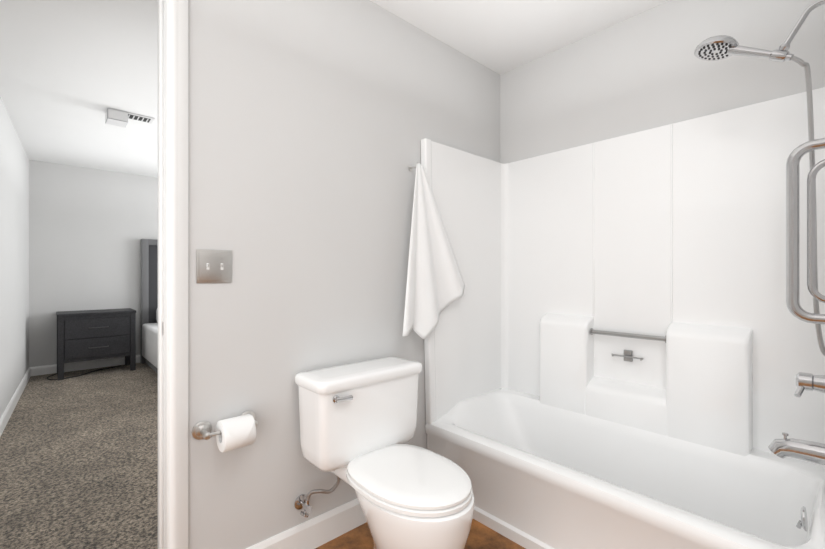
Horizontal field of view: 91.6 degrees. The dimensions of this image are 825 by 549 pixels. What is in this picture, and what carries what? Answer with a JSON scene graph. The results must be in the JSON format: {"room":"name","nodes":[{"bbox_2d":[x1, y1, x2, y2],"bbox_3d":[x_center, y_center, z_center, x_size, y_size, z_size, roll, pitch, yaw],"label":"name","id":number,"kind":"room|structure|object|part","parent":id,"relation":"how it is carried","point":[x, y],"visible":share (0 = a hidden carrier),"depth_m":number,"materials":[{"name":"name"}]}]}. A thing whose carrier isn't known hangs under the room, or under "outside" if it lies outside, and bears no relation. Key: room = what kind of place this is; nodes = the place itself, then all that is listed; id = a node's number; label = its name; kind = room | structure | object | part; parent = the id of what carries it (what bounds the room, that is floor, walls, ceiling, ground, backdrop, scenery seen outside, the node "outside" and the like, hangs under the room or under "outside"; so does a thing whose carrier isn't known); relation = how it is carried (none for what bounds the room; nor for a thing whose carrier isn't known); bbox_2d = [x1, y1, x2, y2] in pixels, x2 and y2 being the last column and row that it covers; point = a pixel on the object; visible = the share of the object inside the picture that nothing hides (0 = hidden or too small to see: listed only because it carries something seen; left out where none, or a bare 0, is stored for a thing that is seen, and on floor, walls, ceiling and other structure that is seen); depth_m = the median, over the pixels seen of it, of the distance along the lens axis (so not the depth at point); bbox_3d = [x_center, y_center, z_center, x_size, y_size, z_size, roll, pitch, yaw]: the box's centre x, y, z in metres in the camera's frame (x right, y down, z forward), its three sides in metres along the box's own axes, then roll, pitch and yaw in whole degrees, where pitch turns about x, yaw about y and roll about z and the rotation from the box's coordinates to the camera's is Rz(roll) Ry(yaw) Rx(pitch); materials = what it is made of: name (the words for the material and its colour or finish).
{"room":"bathroom","nodes":[
{"label":"bathroom","id":0,"kind":"room"},
{"bbox_2d":[0,97,28,417],"bbox_3d":[-3.127,-0.053,2.974,0.330,2.440,3.697,0,0,-42],"label":"wall","id":1,"kind":"structure","parent":0,"point":[14,262],"depth_m":3.38,"materials":[{"name":"grey paint"}]},
{"bbox_2d":[0,367,30,436],"bbox_3d":[-3.068,1.078,3.024,0.204,0.100,3.691,0,0,-42],"label":"baseboard","id":2,"kind":"structure","parent":1,"relation":"attached to","point":[8,411],"depth_m":3.34,"materials":[{"name":"white wood"}]},
{"bbox_2d":[0,363,157,548],"bbox_3d":[-1.720,1.173,3.710,5.000,0.089,4.780,0,0,-42],"label":"floor carpet","id":3,"kind":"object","parent":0,"point":[78,462],"depth_m":2.39,"materials":[{"name":"grey carpet"}]},
{"bbox_2d":[47,365,120,379],"bbox_3d":[-3.732,1.121,4.594,0.679,0.010,0.384,0,0,-42],"label":"cord","id":4,"kind":"object","parent":3,"relation":"on","point":[79,375],"depth_m":4.49,"materials":[{"name":"black plastic"}]},
{"bbox_2d":[56,308,135,379],"bbox_3d":[-3.658,0.776,4.649,0.702,0.704,0.471,0,0,-42],"label":"nightstand","id":5,"kind":"object","parent":3,"relation":"on","point":[84,335],"visible":1,"depth_m":4.49,"materials":[{"name":"grey wood"}]},
{"bbox_3d":[-3.509,0.702,4.487,0.180,0.230,0.029,0,0,-43],"label":"handle","id":6,"kind":"part","parent":5,"relation":"part of","materials":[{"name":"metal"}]},
{"bbox_2d":[140,239,157,373],"bbox_3d":[-2.155,0.338,4.896,1.650,1.581,2.140,0,0,-42],"label":"bed","id":7,"kind":"object","parent":3,"relation":"on","point":[148,302],"visible":0.08,"depth_m":5.09,"materials":[{"name":"fabric"}]},
{"bbox_2d":[29,160,157,366],"bbox_3d":[-3.235,-0.053,5.468,5.140,2.440,0.140,0,0,-42],"label":"wall","id":8,"kind":"structure","parent":0,"point":[90,229],"depth_m":4.75,"materials":[{"name":"grey paint"}]},
{"bbox_2d":[30,355,140,375],"bbox_3d":[-2.818,1.078,5.746,3.870,0.100,0.014,0,0,-42],"label":"baseboard","id":9,"kind":"structure","parent":8,"relation":"attached to","point":[71,366],"depth_m":4.74,"materials":[{"name":"white wood"}]},
{"bbox_2d":[0,0,669,177],"bbox_3d":[-0.622,-1.298,2.587,5.180,0.050,7.920,0,0,-42],"label":"ceiling","id":10,"kind":"structure","parent":0,"point":[71,71],"depth_m":2.28,"materials":[{"name":"paint"}]},
{"bbox_2d":[105,108,154,126],"bbox_3d":[-2.254,-1.230,3.206,0.310,0.084,0.150,0,0,-42],"label":"ceiling vent","id":11,"kind":"object","parent":10,"relation":"in","point":[116,117],"visible":0.98,"depth_m":3.13,"materials":[{"name":"grey plastic"}]},
{"bbox_2d":[188,0,499,548],"bbox_3d":[-0.110,-0.053,2.038,1.966,2.440,0.140,0,0,-42],"label":"wall","id":12,"kind":"structure","parent":0,"point":[312,124],"depth_m":1.61,"materials":[{"name":"grey paint"}]},
{"bbox_2d":[196,249,231,282],"bbox_3d":[-0.690,-0.028,1.401,0.116,0.116,0.014,0,0,-42],"label":"switch plate","id":13,"kind":"object","parent":12,"relation":"attached to","point":[213,266],"visible":1,"depth_m":1.40,"materials":[{"name":"silver metal"}]},
{"bbox_2d":[192,411,257,452],"bbox_3d":[-0.628,0.548,1.387,0.216,0.104,0.119,0,0,-42],"label":"toilet paper holder","id":14,"kind":"object","parent":12,"relation":"attached to","point":[234,432],"visible":1,"depth_m":1.36,"materials":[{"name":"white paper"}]},
{"bbox_2d":[246,498,366,548],"bbox_3d":[-0.344,1.072,1.720,1.103,0.120,0.014,0,0,-42],"label":"baseboard","id":15,"kind":"structure","parent":12,"relation":"attached to","point":[321,529],"depth_m":1.67,"materials":[{"name":"white wood"}]},
{"bbox_2d":[403,162,464,338],"bbox_3d":[0.102,-0.118,2.064,0.479,0.877,0.107,0,0,-42],"label":"towel","id":16,"kind":"object","parent":12,"relation":"attached to","point":[435,285],"visible":0.98,"depth_m":2.00,"materials":[{"name":"white fabric"}]},
{"bbox_2d":[500,0,824,163],"bbox_3d":[1.671,-0.053,1.446,0.140,2.440,3.140,0,0,-42],"label":"wall","id":17,"kind":"structure","parent":0,"point":[646,70],"depth_m":1.91,"materials":[{"name":"grey paint"}]},
{"bbox_2d":[768,432,824,469],"bbox_3d":[1.250,0.563,1.291,0.072,0.083,0.160,0,0,-43],"label":"faucet","id":18,"kind":"object","parent":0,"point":[810,451],"depth_m":1.28,"materials":[{"name":"silver metal"}]},
{"bbox_2d":[795,506,807,531],"bbox_3d":[1.252,0.782,1.290,0.072,0.073,0.027,0,0,-43],"label":"overflow drain","id":19,"kind":"object","parent":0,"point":[803,523],"depth_m":1.28,"materials":[{"name":"silver metal"}]},
{"bbox_3d":[-1.120,-1.143,1.113,0.774,0.260,0.140,0,0,-43],"label":"wall","id":20,"kind":"structure","parent":0,"visible":0},
{"bbox_2d":[158,0,187,548],"bbox_3d":[-1.124,0.046,1.109,0.867,2.242,0.176,0,0,-42],"label":"door frame","id":21,"kind":"structure","parent":20,"relation":"attached to","point":[173,272],"depth_m":1.32,"materials":[{"name":"white wood"}]},
{"label":"outside","id":22,"kind":"structure","parent":0,"visible":0},
{"bbox_2d":[315,518,525,548],"bbox_3d":[0.356,1.175,0.336,3.300,0.085,3.000,0,0,-42],"label":"floor","id":23,"kind":"structure","parent":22,"point":[481,536],"depth_m":1.71,"materials":[{"name":"brown wood"}]},
{"bbox_2d":[294,356,474,548],"bbox_3d":[-0.062,0.759,1.520,0.520,0.745,0.682,0,0,-42],"label":"toilet","id":24,"kind":"object","parent":23,"relation":"on","point":[358,421],"visible":1,"depth_m":1.48,"materials":[{"name":"white ceramic"}]},
{"bbox_3d":[-0.258,0.459,1.485,0.073,0.027,0.026,0,0,-43],"label":"flush lever","id":25,"kind":"part","parent":24,"relation":"part of","materials":[{"name":"silver metal"}]},
{"bbox_3d":[-0.008,0.727,1.453,0.368,0.048,0.490,0,0,-43],"label":"seat lid","id":26,"kind":"part","parent":24,"relation":"part of","materials":[{"name":"plastic"}]},
{"bbox_2d":[421,87,824,548],"bbox_3d":[0.803,0.218,1.763,0.706,1.827,1.494,0,0,-42],"label":"shower","id":27,"kind":"object","parent":23,"relation":"on","point":[621,348],"visible":0.85,"depth_m":1.82,"materials":[{"name":"white plastic"}]},
{"bbox_3d":[1.038,0.294,1.944,0.036,0.035,0.342,0,0,-43],"label":"grab rail","id":28,"kind":"part","parent":27,"relation":"part of","materials":[{"name":"metal"}]},
{"bbox_2d":[694,0,824,531],"bbox_3d":[1.181,-0.031,1.367,0.170,1.699,0.367,0,0,-42],"label":"shower fixture","id":29,"kind":"object","parent":27,"relation":"attached to","point":[720,47],"depth_m":1.27,"materials":[{"name":"silver metal"}]},
{"bbox_3d":[1.244,-0.133,1.253,0.068,0.607,0.113,0,0,-43],"label":"shower grab rail","id":30,"kind":"part","parent":29,"relation":"part of","materials":[{"name":"silver metal"}]},
{"bbox_3d":[1.273,0.342,1.266,0.170,0.170,0.093,0,0,-43],"label":"shower valve handle mount","id":31,"kind":"part","parent":29,"relation":"part of","materials":[{"name":"silver metal"}]}
]}

